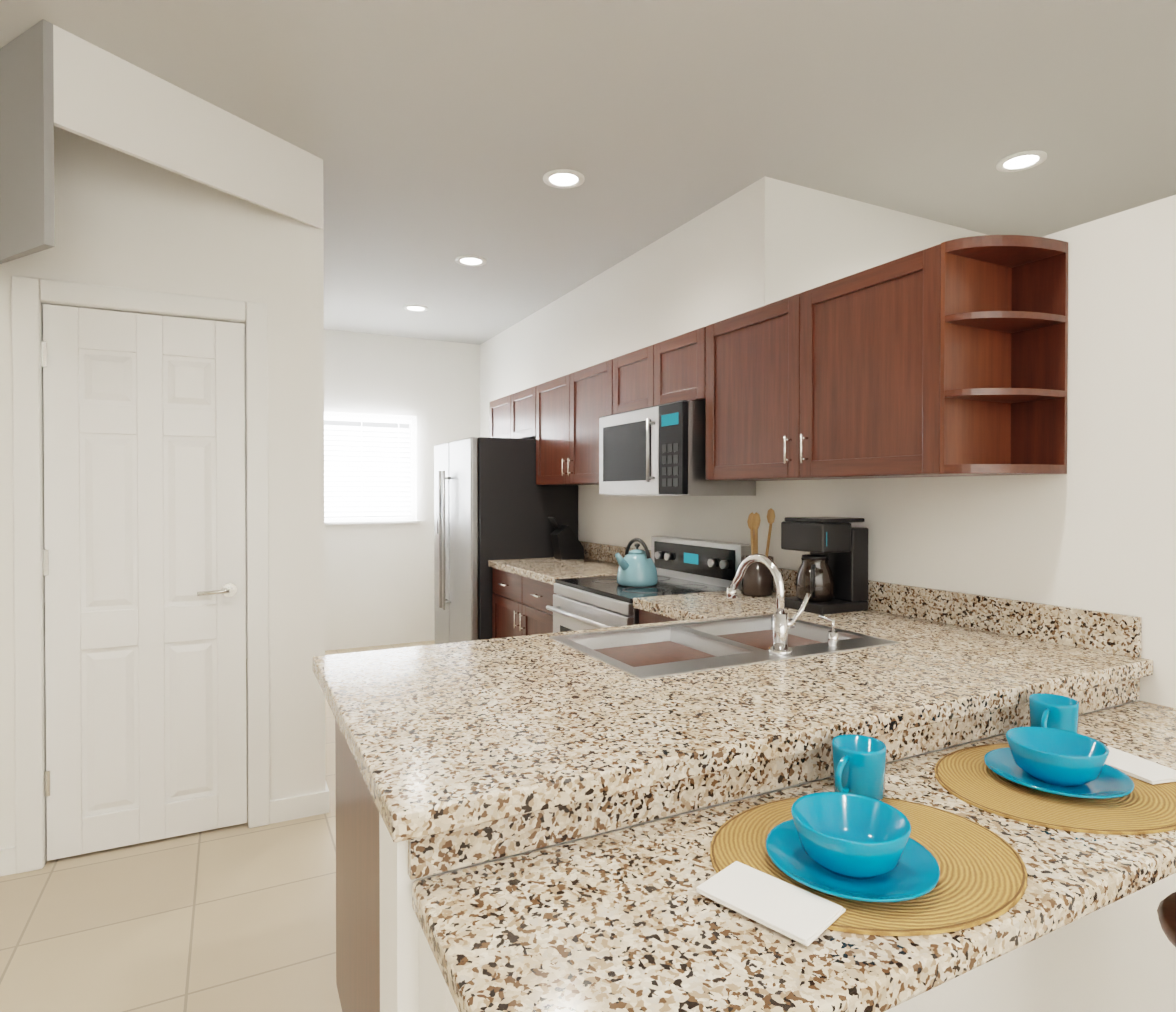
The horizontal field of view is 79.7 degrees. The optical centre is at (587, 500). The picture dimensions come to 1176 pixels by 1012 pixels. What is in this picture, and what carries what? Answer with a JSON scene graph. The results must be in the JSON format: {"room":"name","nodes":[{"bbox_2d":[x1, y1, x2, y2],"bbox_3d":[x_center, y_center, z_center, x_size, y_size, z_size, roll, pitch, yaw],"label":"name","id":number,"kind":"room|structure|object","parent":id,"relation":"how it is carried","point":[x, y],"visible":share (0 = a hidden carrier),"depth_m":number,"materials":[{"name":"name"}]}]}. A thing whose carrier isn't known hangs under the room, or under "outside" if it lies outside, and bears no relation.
{"room":"kitchen","nodes":[
{"label":"kitchen","id":0,"kind":"room"},
{"bbox_2d":[0,19,54,263],"bbox_3d":[-1.879,-1.086,2.245,0.383,0.659,0.557,0,1,-27],"label":"wall","id":1,"kind":"structure","parent":0,"point":[27,217],"depth_m":2.13,"materials":[{"name":"grey paint"}]},
{"bbox_2d":[0,126,325,848],"bbox_3d":[-2.764,-0.046,2.193,3.650,2.740,0.130,0,1,-27],"label":"wall","id":2,"kind":"structure","parent":0,"point":[285,269],"depth_m":2.83,"materials":[{"name":"white paint"}]},
{"bbox_2d":[0,847,15,875],"bbox_3d":[-3.126,1.282,1.941,2.465,0.090,0.014,0,1,-27],"label":"baseboard","id":3,"kind":"structure","parent":2,"relation":"attached to","point":[7,861],"depth_m":2.48,"materials":[{"name":"white paint"}]},
{"bbox_2d":[11,275,269,873],"bbox_3d":[-1.689,0.264,2.729,0.820,2.110,0.154,0,1,-27],"label":"door frame","id":4,"kind":"structure","parent":2,"relation":"attached to","point":[27,571],"depth_m":2.53,"materials":[{"name":"white paint"}]},
{"bbox_2d":[41,304,246,860],"bbox_3d":[-1.680,0.299,2.708,0.658,2.015,0.046,0,1,-27],"label":"door","id":5,"kind":"structure","parent":2,"relation":"in","point":[84,608],"depth_m":2.68,"materials":[{"name":"white paint"}]},
{"bbox_2d":[80,354,216,810],"bbox_3d":[-1.673,0.307,2.697,0.444,1.698,0.013,0,1,-27],"label":"panel","id":6,"kind":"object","parent":5,"relation":"attached to","point":[109,582],"depth_m":2.67,"materials":[{"name":"white paint"}]},
{"bbox_2d":[222,583,236,596],"bbox_3d":[-1.430,0.358,2.810,0.056,0.056,0.008,0,1,-27],"label":"rose","id":7,"kind":"object","parent":5,"relation":"attached to","point":[232,586],"visible":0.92,"depth_m":2.81,"materials":[{"name":"silver metal"}]},
{"bbox_2d":[270,790,329,823],"bbox_3d":[-1.194,1.272,2.924,0.229,0.090,0.014,0,1,-27],"label":"baseboard","id":8,"kind":"structure","parent":2,"relation":"attached to","point":[297,807],"depth_m":2.92,"materials":[{"name":"white paint"}]},
{"bbox_2d":[0,640,434,1011],"bbox_3d":[-0.647,1.373,2.347,7.550,0.100,8.400,0,1,-27],"label":"floor","id":9,"kind":"structure","parent":0,"point":[238,918],"depth_m":2.20,"materials":[{"name":"tile"}]},
{"bbox_2d":[335,726,452,1011],"bbox_3d":[-0.335,0.891,1.531,0.310,0.880,0.770,0,1,-27],"label":"base cabinet","id":10,"kind":"object","parent":9,"relation":"on","point":[382,964],"depth_m":1.34,"materials":[{"name":"white paint"}]},
{"bbox_2d":[313,609,1152,845],"bbox_3d":[0.363,0.428,1.821,1.912,0.040,1.018,0,1,-27],"label":"countertop","id":11,"kind":"structure","parent":10,"relation":"on","point":[456,737],"depth_m":1.41,"materials":[{"name":"beige stone"}]},
{"bbox_2d":[545,614,900,677],"bbox_3d":[0.383,0.499,2.033,0.850,0.194,0.520,0,1,-27],"label":"sink","id":12,"kind":"object","parent":11,"relation":"in","point":[660,649],"depth_m":2.09,"materials":[{"name":"silver metal"}]},
{"bbox_2d":[726,554,840,653],"bbox_3d":[0.541,0.274,1.978,0.233,0.256,0.247,0,1,-27],"label":"faucet","id":13,"kind":"object","parent":11,"relation":"on","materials":[{"name":"silver metal"}]},
{"bbox_2d":[409,698,1175,1011],"bbox_3d":[0.692,0.544,1.208,1.882,0.040,0.438,0,1,-27],"label":"countertop","id":14,"kind":"structure","parent":10,"relation":"on","point":[617,920],"depth_m":0.89,"materials":[{"name":"beige stone"}]},
{"bbox_2d":[710,796,1026,935],"bbox_3d":[0.408,0.522,1.047,0.470,0.005,0.380,0,1,-21],"label":"placemat","id":15,"kind":"object","parent":14,"relation":"on","point":[983,876],"visible":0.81,"depth_m":0.99,"materials":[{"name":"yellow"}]},
{"bbox_2d":[696,861,845,945],"bbox_3d":[0.235,0.517,0.914,0.100,0.008,0.160,-1,1,-45],"label":"napkin","id":16,"kind":"object","parent":15,"relation":"on","point":[801,916],"visible":0.98,"depth_m":0.90,"materials":[{"name":"white fabric"}]},
{"bbox_2d":[766,819,939,901],"bbox_3d":[0.371,0.510,1.000,0.230,0.020,0.230,0,1,-27],"label":"plate","id":17,"kind":"object","parent":15,"relation":"on","point":[914,873],"visible":0.67,"depth_m":0.96,"materials":[{"name":"teal ceramic"}]},
{"bbox_2d":[791,792,911,879],"bbox_3d":[0.371,0.481,0.999,0.160,0.069,0.160,0,1,-27],"label":"bowl","id":18,"kind":"object","parent":17,"relation":"on","point":[851,836],"visible":1,"depth_m":1.01,"materials":[{"name":"teal ceramic"}]},
{"bbox_2d":[832,734,886,799],"bbox_3d":[0.463,0.473,1.235,0.122,0.090,0.090,0,1,-27],"label":"mug","id":19,"kind":"object","parent":15,"relation":"on","point":[859,764],"visible":0.79,"depth_m":1.21,"materials":[{"name":"teal ceramic"}]},
{"bbox_2d":[935,743,1175,834],"bbox_3d":[0.874,0.520,1.301,0.470,0.005,0.380,0,1,-23],"label":"placemat","id":20,"kind":"object","parent":14,"relation":"on","point":[968,775],"visible":0.71,"depth_m":1.21,"materials":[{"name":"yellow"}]},
{"bbox_2d":[1029,693,1078,732],"bbox_3d":[0.980,0.470,1.498,0.122,0.090,0.090,0,1,-27],"label":"mug","id":21,"kind":"object","parent":20,"relation":"on","point":[1054,711],"visible":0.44,"depth_m":1.47,"materials":[{"name":"teal ceramic"}]},
{"bbox_2d":[984,747,1133,798],"bbox_3d":[0.863,0.507,1.301,0.230,0.020,0.230,0,1,-27],"label":"plate","id":22,"kind":"object","parent":20,"relation":"on","point":[1111,782],"visible":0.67,"depth_m":1.27,"materials":[{"name":"teal ceramic"}]},
{"bbox_2d":[1005,727,1109,786],"bbox_3d":[0.863,0.478,1.300,0.160,0.069,0.160,0,1,-27],"label":"bowl","id":23,"kind":"object","parent":22,"relation":"on","point":[1057,757],"visible":1,"depth_m":1.28,"materials":[{"name":"teal ceramic"}]},
{"bbox_2d":[1105,746,1175,784],"bbox_3d":[1.052,0.513,1.369,0.100,0.008,0.160,0,1,-15],"label":"napkin","id":24,"kind":"object","parent":20,"relation":"on","point":[1144,770],"visible":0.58,"depth_m":1.34,"materials":[{"name":"white fabric"}]},
{"bbox_2d":[434,437,577,643],"bbox_3d":[-0.631,0.447,4.986,0.812,1.700,0.905,0,1,-27],"label":"fridge","id":25,"kind":"object","parent":9,"relation":"on","point":[493,500],"visible":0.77,"depth_m":4.58,"materials":[{"name":"grey metal"}]},
{"bbox_2d":[492,569,655,638],"bbox_3d":[-0.102,0.864,4.166,0.617,0.880,1.025,0,1,-27],"label":"base cabinet","id":26,"kind":"object","parent":9,"relation":"on","point":[522,594],"depth_m":4.06,"materials":[{"name":"brown wood"}]},
{"bbox_2d":[488,557,618,584],"bbox_3d":[-0.113,0.405,4.155,0.642,0.040,1.029,0,1,-27],"label":"countertop","id":27,"kind":"structure","parent":26,"relation":"on","point":[547,570],"depth_m":4.04,"materials":[{"name":"beige stone"}]},
{"bbox_2d":[548,517,583,559],"bbox_3d":[-0.148,0.243,4.565,0.217,0.275,0.110,0,1,-27],"label":"knife block","id":28,"kind":"object","parent":27,"relation":"on","point":[566,544],"visible":1,"depth_m":4.52,"materials":[{"name":"black plastic"}]},
{"bbox_2d":[546,536,750,632],"bbox_3d":[0.258,0.755,3.341,0.723,1.115,0.750,0,1,-27],"label":"range","id":29,"kind":"object","parent":9,"relation":"on","point":[686,565],"visible":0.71,"depth_m":3.29,"materials":[{"name":"silver metal"}]},
{"bbox_2d":[615,538,657,586],"bbox_3d":[0.212,0.286,3.301,0.236,0.219,0.220,0,1,-27],"label":"kettle","id":30,"kind":"object","parent":29,"relation":"on","point":[637,567],"visible":1,"depth_m":3.24,"materials":[{"name":"blue metal"}]},
{"bbox_2d":[555,574,736,603],"bbox_3d":[0.257,0.408,3.336,0.567,0.020,0.750,0,1,-27],"label":"cooktop","id":31,"kind":"object","parent":29,"relation":"in","point":[606,589],"depth_m":3.25,"materials":[{"name":"black glass"}]},
{"bbox_2d":[684,553,697,564],"bbox_3d":[0.506,0.287,3.462,0.002,0.050,0.120,0,1,-27],"label":"clock","id":32,"kind":"object","parent":29,"relation":"on","point":[689,558],"depth_m":3.46,"materials":[{"name":"blue glass"}]},
{"bbox_2d":[639,609,667,623],"bbox_3d":[0.594,0.878,2.798,0.617,0.880,0.503,0,1,-27],"label":"base cabinet","id":33,"kind":"object","parent":9,"relation":"on","point":[644,618],"depth_m":2.80,"materials":[{"name":"brown wood"}]},
{"bbox_2d":[633,589,791,620],"bbox_3d":[0.583,0.418,2.788,0.642,0.040,0.507,0,1,-27],"label":"countertop","id":34,"kind":"structure","parent":33,"relation":"on","point":[677,607],"depth_m":2.72,"materials":[{"name":"beige stone"}]},
{"bbox_2d":[741,508,774,596],"bbox_3d":[0.711,0.214,2.948,0.138,0.363,0.132,0,1,-27],"label":"utensil crock","id":35,"kind":"object","parent":34,"relation":"on","point":[757,580],"visible":0.92,"depth_m":2.91,"materials":[{"name":"brown ceramic"}]},
{"bbox_2d":[781,517,867,614],"bbox_3d":[0.857,0.232,2.591,0.258,0.335,0.211,0,1,-27],"label":"coffee maker","id":36,"kind":"object","parent":34,"relation":"on","point":[832,576],"visible":0.92,"depth_m":2.53,"materials":[{"name":"black plastic"}]},
{"bbox_2d":[1157,892,1175,946],"bbox_3d":[1.097,1.010,1.088,0.344,0.652,0.344,0,1,-27],"label":"bar stool","id":37,"kind":"object","parent":9,"relation":"on","point":[1166,910],"visible":1,"depth_m":1.17,"materials":[{"name":"brown wood"}]},
{"bbox_2d":[245,329,479,657],"bbox_3d":[-3.454,-0.078,5.477,5.400,2.740,0.150,0,1,-27],"label":"wall","id":38,"kind":"structure","parent":0,"point":[370,584],"depth_m":6.27,"materials":[{"name":"white paint"}]},
{"bbox_2d":[324,412,415,521],"bbox_3d":[-2.006,-0.285,6.223,0.940,0.940,0.130,0,1,-27],"label":"window","id":39,"kind":"structure","parent":38,"relation":"in","point":[351,487],"depth_m":6.24,"materials":[{"name":"white paint"}]},
{"bbox_2d":[324,416,410,423],"bbox_3d":[-1.994,-0.705,6.197,0.870,0.030,0.040,0,1,-27],"label":"blind headrail","id":40,"kind":"object","parent":39,"relation":"attached to","point":[366,420],"visible":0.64,"depth_m":6.20,"materials":[{"name":"white plastic"}]},
{"bbox_2d":[325,520,420,524],"bbox_3d":[-1.965,0.198,6.148,1.000,0.025,0.050,0,1,-27],"label":"window sill","id":41,"kind":"structure","parent":38,"relation":"attached to","point":[370,522],"depth_m":6.16,"materials":[{"name":"white paint"}]},
{"bbox_2d":[0,0,1175,344],"bbox_3d":[-0.647,-1.467,2.319,7.550,0.100,8.400,0,1,-27],"label":"ceiling","id":42,"kind":"structure","parent":0,"point":[438,136],"depth_m":2.58,"materials":[{"name":"grey paint"}]},
{"bbox_2d":[53,25,323,228],"bbox_3d":[-1.358,-1.274,2.528,0.020,0.290,0.980,0,1,30],"label":"soffit","id":43,"kind":"object","parent":42,"relation":"attached to","point":[105,98],"visible":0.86,"depth_m":2.42,"materials":[{"name":"white paint"}]},
{"bbox_2d":[403,305,427,311],"bbox_3d":[-1.295,-1.442,5.300,0.184,0.008,0.184,0,1,-27],"label":"recessed light","id":44,"kind":"object","parent":42,"relation":"in","point":[417,308],"visible":0.96,"depth_m":5.29,"materials":[{"name":"white paint"}]},
{"bbox_2d":[455,255,485,265],"bbox_3d":[-0.701,-1.432,4.222,0.184,0.008,0.184,0,1,-27],"label":"recessed light","id":45,"kind":"object","parent":42,"relation":"in","point":[468,260],"visible":1,"depth_m":4.21,"materials":[{"name":"white paint"}]},
{"bbox_2d":[543,169,584,188],"bbox_3d":[-0.107,-1.421,3.122,0.184,0.008,0.184,0,1,-27],"label":"recessed light","id":46,"kind":"object","parent":42,"relation":"in","point":[563,178],"visible":1,"depth_m":3.11,"materials":[{"name":"white paint"}]},
{"bbox_2d":[996,150,1046,171],"bbox_3d":[1.817,-1.419,2.957,0.184,0.008,0.184,0,1,-27],"label":"recessed light","id":47,"kind":"object","parent":42,"relation":"in","point":[1021,161],"visible":1,"depth_m":2.95,"materials":[{"name":"white paint"}]},
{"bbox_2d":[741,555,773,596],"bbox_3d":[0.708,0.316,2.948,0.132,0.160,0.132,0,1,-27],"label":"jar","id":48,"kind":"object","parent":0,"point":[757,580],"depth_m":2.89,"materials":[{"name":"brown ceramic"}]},
{"bbox_2d":[480,176,1175,707],"bbox_3d":[0.845,-0.055,3.149,0.150,2.740,8.200,0,1,-27],"label":"wall","id":49,"kind":"structure","parent":0,"point":[1094,528],"depth_m":2.20,"materials":[{"name":"white paint"}]},
{"bbox_2d":[490,396,505,437],"bbox_3d":[-0.501,-0.591,5.267,0.317,0.330,0.515,0,1,-27],"label":"upper cabinet","id":50,"kind":"object","parent":49,"relation":"attached to","point":[497,407],"depth_m":5.26,"materials":[{"name":"brown wood"}]},
{"bbox_2d":[506,388,529,438],"bbox_3d":[-0.319,-0.587,4.910,0.317,0.330,0.514,0,1,-27],"label":"upper cabinet","id":51,"kind":"object","parent":49,"relation":"attached to","point":[517,404],"depth_m":4.88,"materials":[{"name":"brown wood"}]},
{"bbox_2d":[530,360,609,484],"bbox_3d":[0.019,-0.421,4.247,0.317,0.650,1.093,0,1,-27],"label":"upper cabinet","id":52,"kind":"object","parent":49,"relation":"attached to","point":[566,411],"depth_m":4.14,"materials":[{"name":"brown wood"}]},
{"bbox_2d":[610,349,641,414],"bbox_3d":[0.373,-0.587,3.551,0.317,0.305,0.457,0,1,-27],"label":"upper cabinet","id":53,"kind":"object","parent":49,"relation":"attached to","point":[625,370],"depth_m":3.56,"materials":[{"name":"brown wood"}]},
{"bbox_2d":[642,328,701,407],"bbox_3d":[0.528,-0.584,3.245,0.317,0.305,0.457,0,1,-27],"label":"upper cabinet","id":54,"kind":"object","parent":49,"relation":"attached to","point":[671,368],"depth_m":3.18,"materials":[{"name":"brown wood"}]},
{"bbox_2d":[599,400,755,495],"bbox_3d":[0.386,-0.225,3.393,0.440,0.405,0.755,0,1,-27],"label":"microwave","id":55,"kind":"object","parent":54,"relation":"attached to","point":[658,450],"visible":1,"depth_m":3.15,"materials":[{"name":"silver metal"}]},
{"bbox_2d":[405,682,1139,877],"bbox_3d":[0.589,0.487,1.410,1.882,0.070,0.017,0,1,-27],"label":"countertop riser","id":56,"kind":"structure","parent":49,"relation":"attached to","point":[452,851],"depth_m":1.18,"materials":[{"name":"beige stone"}]},
{"bbox_2d":[580,541,1141,657],"bbox_3d":[0.678,0.341,3.287,0.020,0.104,3.292,0,1,-27],"label":"backsplash","id":57,"kind":"structure","parent":49,"relation":"attached to","point":[1119,634],"depth_m":2.13,"materials":[{"name":"beige stone"}]},
{"bbox_2d":[702,239,1021,480],"bbox_3d":[0.886,-0.404,2.543,0.317,0.650,1.112,0,1,-27],"label":"upper cabinet","id":58,"kind":"object","parent":49,"relation":"attached to","point":[949,358],"depth_m":2.18,"materials":[{"name":"brown wood"}]},
{"bbox_2d":[790,183,986,295],"bbox_3d":[1.769,-0.061,3.703,2.000,2.740,0.150,0,1,-27],"label":"wall","id":59,"kind":"structure","parent":0,"point":[834,237],"depth_m":3.33,"materials":[{"name":"white paint"}]},
{"bbox_3d":[-1.420,0.358,2.791,0.020,0.020,0.040,0,1,-27],"label":"door handle","id":60,"kind":"object","parent":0,"visible":0},
{"bbox_2d":[197,589,229,595],"bbox_3d":[-1.459,0.361,2.747,0.111,0.019,0.019,0,1,-27],"label":"lever","id":61,"kind":"object","parent":60,"relation":"attached to","point":[213,592],"visible":0.98,"depth_m":2.74,"materials":[{"name":"silver metal"}]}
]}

